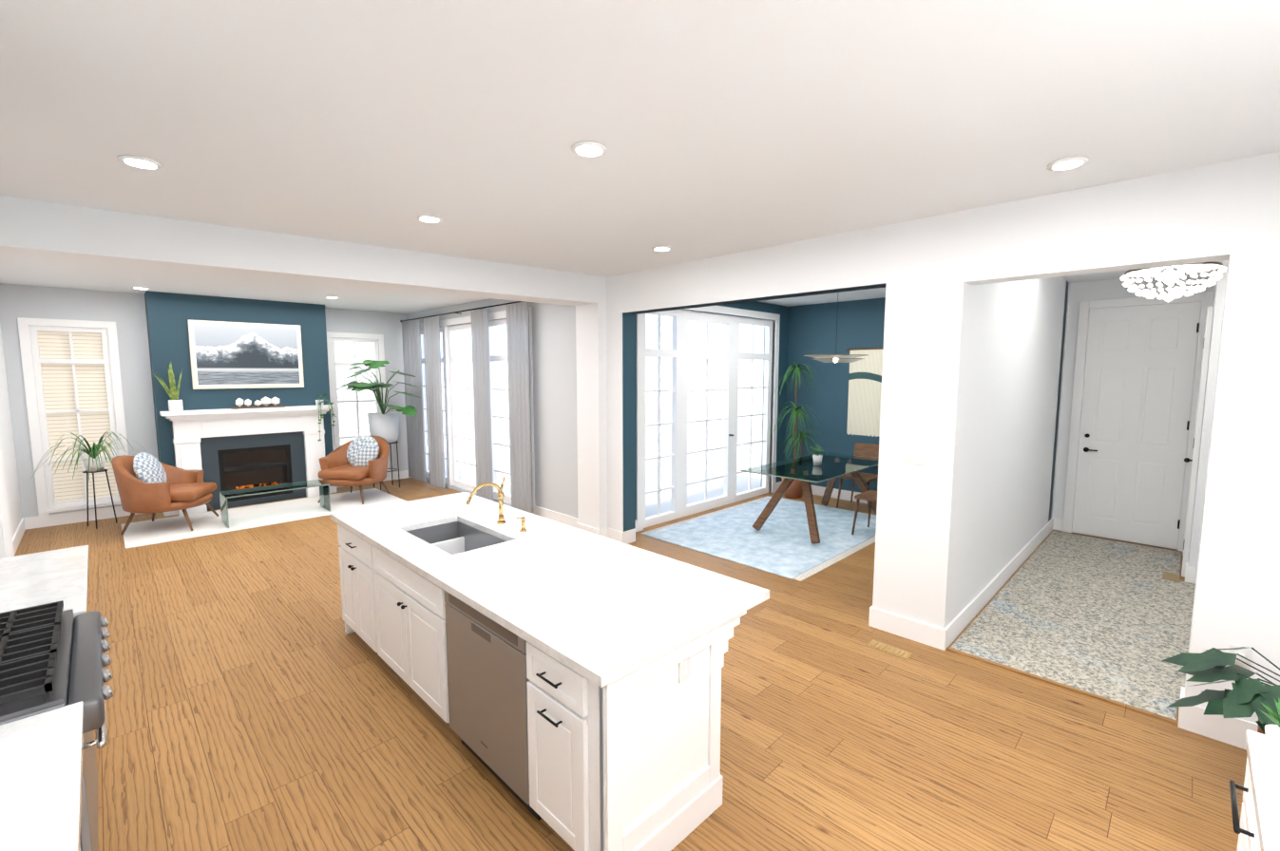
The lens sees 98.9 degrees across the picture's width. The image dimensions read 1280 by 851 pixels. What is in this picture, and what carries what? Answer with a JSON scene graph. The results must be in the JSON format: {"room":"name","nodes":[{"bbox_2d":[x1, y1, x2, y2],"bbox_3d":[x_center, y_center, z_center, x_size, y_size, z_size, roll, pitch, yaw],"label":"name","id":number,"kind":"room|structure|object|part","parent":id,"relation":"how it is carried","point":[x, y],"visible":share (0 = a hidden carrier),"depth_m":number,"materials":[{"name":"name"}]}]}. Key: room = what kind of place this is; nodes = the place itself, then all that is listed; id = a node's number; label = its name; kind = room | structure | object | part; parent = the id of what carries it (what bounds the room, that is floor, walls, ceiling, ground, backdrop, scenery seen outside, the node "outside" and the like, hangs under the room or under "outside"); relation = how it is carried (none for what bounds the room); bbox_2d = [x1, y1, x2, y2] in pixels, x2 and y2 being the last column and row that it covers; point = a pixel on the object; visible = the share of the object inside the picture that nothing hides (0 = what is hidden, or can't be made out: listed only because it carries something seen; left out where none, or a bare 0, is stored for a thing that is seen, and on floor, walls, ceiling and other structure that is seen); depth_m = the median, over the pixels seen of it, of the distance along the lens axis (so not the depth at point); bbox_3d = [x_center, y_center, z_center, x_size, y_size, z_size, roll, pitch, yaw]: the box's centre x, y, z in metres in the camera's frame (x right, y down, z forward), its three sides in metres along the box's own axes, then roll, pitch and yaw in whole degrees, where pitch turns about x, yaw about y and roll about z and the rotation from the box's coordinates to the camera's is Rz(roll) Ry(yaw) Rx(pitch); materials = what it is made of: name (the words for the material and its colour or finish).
{"room":"kitchen","nodes":[
{"label":"kitchen","id":0,"kind":"room"},
{"bbox_2d":[0,438,14,558],"bbox_3d":[-4.271,0.268,3.462,0.290,2.750,0.429,-6,8,-45],"label":"wall","id":1,"kind":"structure","parent":0,"point":[6,545],"depth_m":3.58,"materials":[{"name":"white paint"}]},
{"bbox_2d":[0,322,22,537],"bbox_3d":[-3.961,0.215,2.458,0.670,3.050,11.900,-6,8,-45],"label":"wall","id":2,"kind":"structure","parent":0,"point":[10,472],"depth_m":6.39,"materials":[{"name":"white paint"}]},
{"bbox_2d":[0,545,89,850],"bbox_3d":[-2.462,1.279,2.004,0.664,1.020,3.319,-6,8,-45],"label":"countertop","id":3,"kind":"structure","parent":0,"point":[41,765],"depth_m":1.53,"materials":[{"name":"white stone"}]},
{"bbox_2d":[0,283,408,517],"bbox_3d":[-6.087,-0.380,8.561,5.350,3.050,0.200,-6,8,-45],"label":"wall","id":4,"kind":"structure","parent":0,"point":[125,313],"depth_m":7.44,"materials":[{"name":"grey paint"}]},
{"bbox_2d":[17,317,128,517],"bbox_3d":[-7.391,-0.113,7.205,0.880,2.520,0.185,-6,8,-45],"label":"window","id":5,"kind":"structure","parent":4,"relation":"in","point":[75,372],"depth_m":7.19,"materials":[{"name":"white wood"}]},
{"bbox_2d":[326,331,389,474],"bbox_3d":[-4.957,-0.347,9.609,0.940,2.520,0.185,-6,8,-45],"label":"window","id":6,"kind":"structure","parent":4,"relation":"in","point":[352,410],"depth_m":9.57,"materials":[{"name":"white glass"}]},
{"bbox_2d":[144,290,333,466],"bbox_3d":[-5.932,-0.354,8.293,2.130,3.050,0.400,-6,8,-45],"label":"wall","id":7,"kind":"structure","parent":0,"point":[169,315],"depth_m":7.81,"materials":[{"name":"blue paint"}]},
{"bbox_2d":[187,320,304,389],"bbox_3d":[-5.763,-1.032,8.077,1.360,0.960,0.043,-6,8,-45],"label":"picture frame","id":8,"kind":"object","parent":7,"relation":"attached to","point":[223,354],"visible":0.96,"depth_m":8.02,"materials":[{"name":"beige"}]},
{"bbox_2d":[575,303,607,529],"bbox_3d":[-0.569,-0.024,6.453,0.120,2.750,0.400,-6,8,-45],"label":"wall","id":9,"kind":"structure","parent":0,"point":[591,406],"depth_m":6.37,"materials":[{"name":"white paint"}]},
{"bbox_2d":[14,477,1247,850],"bbox_3d":[-0.614,1.433,5.913,10.100,0.074,11.900,-6,8,-45],"label":"floor","id":10,"kind":"structure","parent":0,"point":[259,700],"depth_m":2.97,"materials":[{"name":"brown wood"}]},
{"bbox_2d":[0,600,114,850],"bbox_3d":[-2.347,1.299,1.943,0.731,0.992,0.950,-6,8,-45],"label":"range","id":11,"kind":"object","parent":10,"relation":"on","point":[53,656],"visible":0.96,"depth_m":1.93,"materials":[{"name":"silver metal"}]},
{"bbox_2d":[29,431,147,529],"bbox_3d":[-6.818,0.693,6.870,1.126,1.243,0.806,-6,8,-45],"label":"spider plant","id":12,"kind":"object","parent":10,"relation":"on","point":[93,463],"visible":0.98,"depth_m":6.91,"materials":[{"name":"green plant"}]},
{"bbox_3d":[-6.966,0.495,6.990,0.220,0.170,0.217,-6,8,-45],"label":"pot","id":13,"kind":"part","parent":12,"relation":"part of","materials":[{"name":"white ceramic"}]},
{"bbox_2d":[159,404,334,515],"bbox_3d":[-5.685,0.466,8.122,2.070,1.450,0.297,-6,8,-45],"label":"fireplace","id":14,"kind":"object","parent":10,"relation":"on","point":[224,449],"visible":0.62,"depth_m":8.12,"materials":[{"name":"white painted wood"},{"name":"dark grey stone"},{"name":"black metal"}]},
{"bbox_2d":[153,361,183,411],"bbox_3d":[-6.317,-0.527,7.345,0.294,0.673,0.260,-6,8,-45],"label":"potted plant","id":15,"kind":"object","parent":14,"relation":"on","point":[175,403],"visible":1,"depth_m":7.36,"materials":[{"name":"white"}]},
{"bbox_2d":[230,396,285,409],"bbox_3d":[-5.640,-0.344,8.083,0.650,0.166,0.150,-6,8,-45],"label":"tray","id":16,"kind":"object","parent":14,"relation":"on","point":[265,401],"visible":1,"depth_m":8.07,"materials":[{"name":"white ceramic"}]},
{"bbox_2d":[315,392,336,441],"bbox_3d":[-4.960,-0.097,8.618,0.292,0.840,0.326,-6,8,-45],"label":"potted plant","id":17,"kind":"object","parent":14,"relation":"on","point":[319,402],"visible":1,"depth_m":8.58,"materials":[{"name":"green plant"}]},
{"bbox_2d":[121,488,406,549],"bbox_3d":[-5.143,1.227,7.733,3.150,0.011,1.380,-6,8,-45],"label":"living room rug","id":18,"kind":"object","parent":10,"relation":"on","point":[143,533],"visible":0.81,"depth_m":7.42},
{"bbox_2d":[111,452,218,535],"bbox_3d":[-6.007,0.812,6.979,1.008,0.958,1.008,-6,8,-45],"label":"armchair","id":19,"kind":"object","parent":18,"relation":"on","point":[146,483],"visible":0.98,"depth_m":6.74,"materials":[{"name":"leather"}]},
{"bbox_2d":[132,452,167,492],"bbox_3d":[-6.194,0.590,6.923,0.321,0.504,0.486,-6,8,-45],"label":"pillow","id":20,"kind":"object","parent":19,"relation":"on","point":[145,468],"depth_m":6.83,"materials":[{"name":"fabric"}]},
{"bbox_2d":[219,479,330,528],"bbox_3d":[-4.957,1.045,7.477,1.180,0.398,0.481,-6,8,-45],"label":"coffee table","id":21,"kind":"object","parent":18,"relation":"on","point":[324,495],"visible":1,"depth_m":7.45,"materials":[{"name":"teal"}]},
{"bbox_2d":[317,435,389,504],"bbox_3d":[-4.441,0.663,8.503,1.025,0.958,1.024,-6,8,-45],"label":"armchair","id":22,"kind":"object","parent":18,"relation":"on","point":[360,461],"visible":1,"depth_m":8.54,"materials":[{"name":"leather"}]},
{"bbox_2d":[346,435,379,469],"bbox_3d":[-4.395,0.418,8.680,0.381,0.504,0.446,-6,8,-45],"label":"pillow","id":23,"kind":"object","parent":22,"relation":"on","point":[363,449],"depth_m":8.62,"materials":[{"name":"fabric"}]},
{"bbox_2d":[336,359,420,490],"bbox_3d":[-4.300,-0.002,9.134,1.132,2.185,1.333,-6,8,-45],"label":"monstera plant","id":24,"kind":"object","parent":10,"relation":"on","point":[384,425],"visible":0.81,"depth_m":9.12,"materials":[{"name":"green plant"}]},
{"bbox_3d":[-4.362,0.041,9.330,0.490,0.500,0.490,-6,8,-45],"label":"pot","id":25,"kind":"part","parent":24,"relation":"part of","materials":[{"name":"white ceramic"}]},
{"bbox_2d":[330,518,764,850],"bbox_3d":[-0.859,1.216,3.375,1.022,0.880,3.032,-6,8,-45],"label":"kitchen island","id":26,"kind":"object","parent":10,"relation":"on","point":[563,680],"depth_m":2.33,"materials":[{"name":"white wood"}]},
{"bbox_2d":[330,492,769,686],"bbox_3d":[-0.843,0.753,3.383,1.080,0.040,3.100,-6,8,-45],"label":"island countertop","id":27,"kind":"structure","parent":26,"relation":"on","point":[652,602],"depth_m":2.81,"materials":[{"name":"white stone"}]},
{"bbox_2d":[410,518,505,553],"bbox_3d":[-1.220,0.860,3.625,0.454,0.244,0.824,-6,8,-45],"label":"sink","id":28,"kind":"object","parent":27,"relation":"in","point":[455,536],"depth_m":3.93,"materials":[{"name":"silver metal"}]},
{"bbox_2d":[463,477,505,526],"bbox_3d":[-1.055,0.539,3.759,0.297,0.312,0.064,-6,8,-45],"label":"faucet","id":29,"kind":"object","parent":27,"relation":"on","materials":[{"name":"gold metal"}]},
{"bbox_2d":[516,515,528,534],"bbox_3d":[-0.787,0.656,3.642,0.068,0.102,0.044,-6,8,-45],"label":"soap dispenser","id":30,"kind":"object","parent":27,"relation":"on","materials":[{"name":"gold metal"}]},
{"bbox_2d":[640,496,876,581],"bbox_3d":[1.787,1.301,6.971,2.910,0.011,2.170,-6,8,-45],"label":"dining rug","id":31,"kind":"object","parent":10,"relation":"on","point":[779,544],"visible":0.79,"depth_m":6.59,"materials":[{"name":"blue fabric"}]},
{"bbox_2d":[740,451,878,544],"bbox_3d":[2.346,0.877,7.069,2.201,0.780,1.002,-6,8,-45],"label":"dining table","id":32,"kind":"object","parent":31,"relation":"on","point":[805,470],"visible":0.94,"depth_m":6.71,"materials":[{"name":"clear glass"}]},
{"bbox_2d":[809,444,823,465],"bbox_3d":[2.262,0.376,7.001,0.213,0.243,0.190,-6,8,-45],"label":"potted plant","id":33,"kind":"object","parent":32,"relation":"on","point":[817,459],"visible":1,"depth_m":6.96,"materials":[{"name":"white"}]},
{"bbox_2d":[851,490,877,534],"bbox_3d":[2.937,0.878,6.543,0.484,0.902,0.594,-6,8,-45],"label":"dining chair","id":34,"kind":"object","parent":31,"relation":"on","point":[870,496],"visible":0.4,"depth_m":6.59,"materials":[{"name":"brown wood"}]},
{"bbox_3d":[2.940,0.659,6.518,0.460,0.460,0.585,-6,8,-45],"label":"seat","id":35,"kind":"part","parent":34,"relation":"part of","materials":[{"name":"brown wood"}]},
{"bbox_2d":[766,362,830,498],"bbox_3d":[2.437,0.092,8.455,0.923,2.130,0.923,-6,8,-45],"label":"dracaena plant","id":36,"kind":"object","parent":10,"relation":"on","point":[794,490],"visible":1,"depth_m":8.50,"materials":[{"name":"green plant"}]},
{"bbox_3d":[2.437,0.968,8.698,0.400,0.340,0.396,-6,8,-45],"label":"pot","id":37,"kind":"part","parent":36,"relation":"part of","materials":[{"name":"brown ceramic"}]},
{"bbox_2d":[836,443,878,514],"bbox_3d":[3.218,0.743,7.925,0.594,0.902,0.484,-6,8,-45],"label":"dining chair","id":38,"kind":"object","parent":10,"relation":"on","point":[867,449],"visible":0.4,"depth_m":8.02,"materials":[{"name":"brown wood"}]},
{"bbox_3d":[3.221,0.523,7.907,0.585,0.460,0.460,-6,8,-45],"label":"seat","id":39,"kind":"part","parent":38,"relation":"part of","materials":[{"name":"brown wood"}]},
{"bbox_2d":[865,639,912,660],"bbox_3d":[1.782,1.602,3.917,0.120,0.006,0.280,-6,8,-45],"label":"floor vent","id":40,"kind":"object","parent":10,"relation":"on","point":[889,650],"depth_m":3.91,"materials":[{"name":"brown wood"}]},
{"bbox_2d":[950,531,1195,720],"bbox_3d":[4.305,1.519,4.750,4.120,0.010,1.755,-6,8,-45],"label":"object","id":41,"kind":"structure","parent":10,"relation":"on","point":[1109,620],"depth_m":4.33,"materials":[{"name":"beige stone"}]},
{"bbox_2d":[1229,697,1279,850],"bbox_3d":[1.593,1.352,1.008,1.247,1.068,0.699,-6,8,-45],"label":"base cabinet","id":42,"kind":"object","parent":10,"relation":"on","point":[1257,829],"visible":1,"depth_m":1.47,"materials":[{"name":"white painted wood"},{"name":"black metal"},{"name":"quartz"}]},
{"bbox_2d":[1161,647,1279,735],"bbox_3d":[2.929,1.255,2.434,0.806,0.426,0.896,-6,8,-45],"label":"floor plant","id":43,"kind":"object","parent":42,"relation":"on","point":[1245,697],"visible":0.88,"depth_m":2.49,"materials":[{"name":"green plant"}]},
{"bbox_2d":[1257,719,1264,734],"bbox_3d":[2.960,1.544,2.464,0.252,0.398,0.265,-6,8,-45],"label":"potted plant","id":44,"kind":"object","parent":10,"relation":"on","point":[1259,731],"visible":0.02,"depth_m":2.52,"materials":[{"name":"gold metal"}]},
{"bbox_2d":[0,0,1279,313],"bbox_3d":[-0.614,-1.675,5.610,10.100,0.100,11.900,-6,8,-45],"label":"ceiling","id":45,"kind":"structure","parent":0,"point":[718,127],"depth_m":2.30,"materials":[{"name":"white paint"}]},
{"bbox_2d":[117,154,162,170],"bbox_3d":[-2.549,-1.341,2.794,0.168,0.014,0.168,2,6,18],"label":"recessed light","id":46,"kind":"object","parent":45,"relation":"in","point":[133,161],"depth_m":2.77,"materials":[{"name":"white"}]},
{"bbox_2d":[131,286,149,289],"bbox_3d":[-6.358,-1.748,6.968,0.168,0.014,0.168,4,7,36],"label":"recessed light","id":47,"kind":"object","parent":45,"relation":"in","point":[140,288],"depth_m":6.93,"materials":[{"name":"white"}]},
{"bbox_2d":[416,214,441,223],"bbox_3d":[-1.470,-1.441,3.817,0.168,0.014,0.168,0,6,0],"label":"recessed light","id":48,"kind":"object","parent":45,"relation":"in","point":[431,219],"depth_m":3.79,"materials":[{"name":"white plastic"}]},
{"bbox_2d":[571,141,607,157],"bbox_3d":[-0.244,-1.325,2.630,0.168,0.014,0.168,4,7,36],"label":"recessed light","id":49,"kind":"object","parent":45,"relation":"in","point":[590,149],"depth_m":2.61,"materials":[{"name":"white plastic"}]},
{"bbox_2d":[651,246,671,251],"bbox_3d":[0.189,-1.531,4.740,0.168,0.014,0.168,4,7,36],"label":"recessed light","id":50,"kind":"object","parent":45,"relation":"in","point":[657,248],"depth_m":4.71,"materials":[{"name":"white plastic"}]},
{"bbox_2d":[803,292,867,362],"bbox_3d":[2.331,-1.227,6.480,0.726,0.959,0.726,-6,8,-45],"label":"pendant lamp","id":51,"kind":"object","parent":45,"relation":"hanging from","point":[837,358],"visible":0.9,"depth_m":6.32,"materials":[{"name":"white"}]},
{"bbox_2d":[1047,156,1088,171],"bbox_3d":[2.196,-1.343,2.811,0.168,0.014,0.168,4,7,36],"label":"recessed light","id":52,"kind":"object","parent":45,"relation":"in","point":[1071,162],"depth_m":2.79,"materials":[{"name":"white"}]},
{"bbox_2d":[1120,261,1226,302],"bbox_3d":[4.175,-1.234,4.298,0.606,0.522,0.600,-6,8,-45],"label":"chandelier","id":53,"kind":"object","parent":45,"relation":"hanging from","point":[1170,277],"visible":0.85,"depth_m":4.26,"materials":[{"name":"glass"}]},
{"bbox_2d":[634,301,788,519],"bbox_3d":[1.028,-0.314,7.875,3.780,3.050,0.200,-6,8,-45],"label":"wall","id":54,"kind":"structure","parent":0,"point":[780,310],"depth_m":8.93,"materials":[{"name":"blue"}]},
{"bbox_2d":[636,305,780,532],"bbox_3d":[1.058,-0.235,7.838,3.200,2.900,0.185,-6,8,-45],"label":"french door","id":55,"kind":"structure","parent":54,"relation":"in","point":[679,353],"depth_m":7.69,"materials":[{"name":"white wood"}]},
{"bbox_2d":[408,152,1279,724],"bbox_3d":[-0.137,-0.153,6.234,0.204,3.050,11.900,-6,8,-45],"label":"wall","id":56,"kind":"structure","parent":0,"point":[927,272],"depth_m":3.75,"materials":[{"name":"white paint"}]},
{"bbox_2d":[0,195,606,305],"bbox_3d":[-2.455,-1.393,4.785,5.013,0.300,0.398,-5,7,-39],"label":"header","id":57,"kind":"object","parent":56,"relation":"attached to","point":[35,229],"visible":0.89,"depth_m":4.19,"materials":[{"name":"white paint"}]},
{"bbox_2d":[400,301,533,514],"bbox_3d":[-2.834,-0.344,8.665,0.186,2.887,4.204,-6,8,-45],"label":"curtain","id":58,"kind":"object","parent":56,"relation":"attached to","point":[519,392],"visible":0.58,"depth_m":8.10,"materials":[{"name":"grey fabric"}]},
{"bbox_3d":[-2.828,-1.759,8.533,0.170,0.044,4.204,-6,8,-45],"label":"curtain rod","id":59,"kind":"part","parent":58,"relation":"part of","materials":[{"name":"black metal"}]},
{"bbox_2d":[420,306,534,514],"bbox_3d":[-2.771,-0.301,8.831,0.155,2.840,3.900,-6,8,-45],"label":"french door","id":60,"kind":"structure","parent":56,"relation":"in","point":[448,360],"depth_m":8.93,"materials":[{"name":"white"}]},
{"bbox_2d":[12,470,1258,749],"bbox_3d":[-0.581,1.306,6.203,9.230,0.150,11.120,-6,8,-45],"label":"baseboard","id":61,"kind":"structure","parent":56,"relation":"attached to","point":[1194,719],"depth_m":4.67,"materials":[{"name":"white wood"}]},
{"bbox_2d":[946,647,1177,725],"bbox_3d":[2.616,1.639,3.506,0.033,0.012,1.180,-6,8,-45],"label":"trim","id":62,"kind":"structure","parent":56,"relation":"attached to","point":[1104,699],"depth_m":3.43,"materials":[{"name":"brown wood"}]},
{"bbox_2d":[1228,644,1252,670],"bbox_3d":[3.150,1.224,2.873,0.030,0.120,0.080,-6,8,-45],"label":"electrical outlet plate","id":63,"kind":"object","parent":56,"relation":"attached to","point":[1246,653],"visible":0.67,"depth_m":2.86,"materials":[{"name":"white plastic"}]},
{"bbox_2d":[784,283,1068,519],"bbox_3d":[3.719,-0.325,7.987,0.200,3.050,3.830,-6,8,-45],"label":"wall","id":64,"kind":"structure","parent":0,"point":[811,330],"depth_m":8.57,"materials":[{"name":"blue paint"}]},
{"bbox_2d":[846,347,883,437],"bbox_3d":[3.627,-0.466,7.890,0.027,1.315,1.380,-6,8,-45],"label":"art","id":65,"kind":"object","parent":64,"relation":"attached to","point":[865,395],"visible":0.29,"depth_m":8.16,"materials":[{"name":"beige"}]},
{"bbox_2d":[953,276,1069,619],"bbox_3d":[3.733,-0.069,5.373,4.080,3.050,0.080,-6,8,-45],"label":"wall","id":66,"kind":"structure","parent":0,"point":[1016,345],"depth_m":4.85,"materials":[{"name":"white paint"}]},
{"bbox_2d":[1052,269,1216,550],"bbox_3d":[5.710,-0.171,6.414,0.200,3.050,1.520,-6,8,-45],"label":"wall","id":67,"kind":"structure","parent":0,"point":[1102,290],"depth_m":6.63,"materials":[{"name":"white paint"}]},
{"bbox_2d":[1062,291,1213,552],"bbox_3d":[5.648,-0.042,6.280,0.090,2.820,1.120,-6,8,-45],"label":"front door","id":68,"kind":"structure","parent":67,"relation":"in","point":[1132,398],"depth_m":6.26,"materials":[{"name":"white wood"}]},
{"bbox_2d":[1188,260,1228,568],"bbox_3d":[5.995,-0.057,5.245,1.450,3.050,0.850,-6,8,-45],"label":"wall","id":69,"kind":"structure","parent":0,"point":[1217,317],"depth_m":5.02,"materials":[{"name":"white paint"}]},
{"bbox_2d":[1181,306,1213,577],"bbox_3d":[5.585,0.151,5.531,0.940,2.580,0.100,-6,8,-45],"label":"closet door","id":70,"kind":"structure","parent":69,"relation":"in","point":[1197,429],"depth_m":5.19,"materials":[{"name":"white wood"}]},
{"label":"outside","id":71,"kind":"structure","parent":0,"visible":0},
{"bbox_2d":[425,314,764,451],"bbox_3d":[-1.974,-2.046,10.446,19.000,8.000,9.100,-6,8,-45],"label":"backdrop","id":72,"kind":"structure","parent":71,"point":[697,335],"depth_m":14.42,"materials":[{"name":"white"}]},
{"bbox_2d":[444,449,761,517],"bbox_3d":[-3.570,1.129,9.518,15.000,0.060,8.400,-6,8,-45],"label":"ground","id":73,"kind":"structure","parent":71,"point":[696,491],"depth_m":9.84,"materials":[{"name":"grey"}]},
{"bbox_2d":[458,370,763,484],"bbox_3d":[0.571,-0.021,10.491,6.600,2.040,3.900,-6,8,-45],"label":"fence","id":74,"kind":"object","parent":73,"relation":"on","point":[696,431],"visible":0.21,"depth_m":10.98,"materials":[{"name":"white"}]}
]}

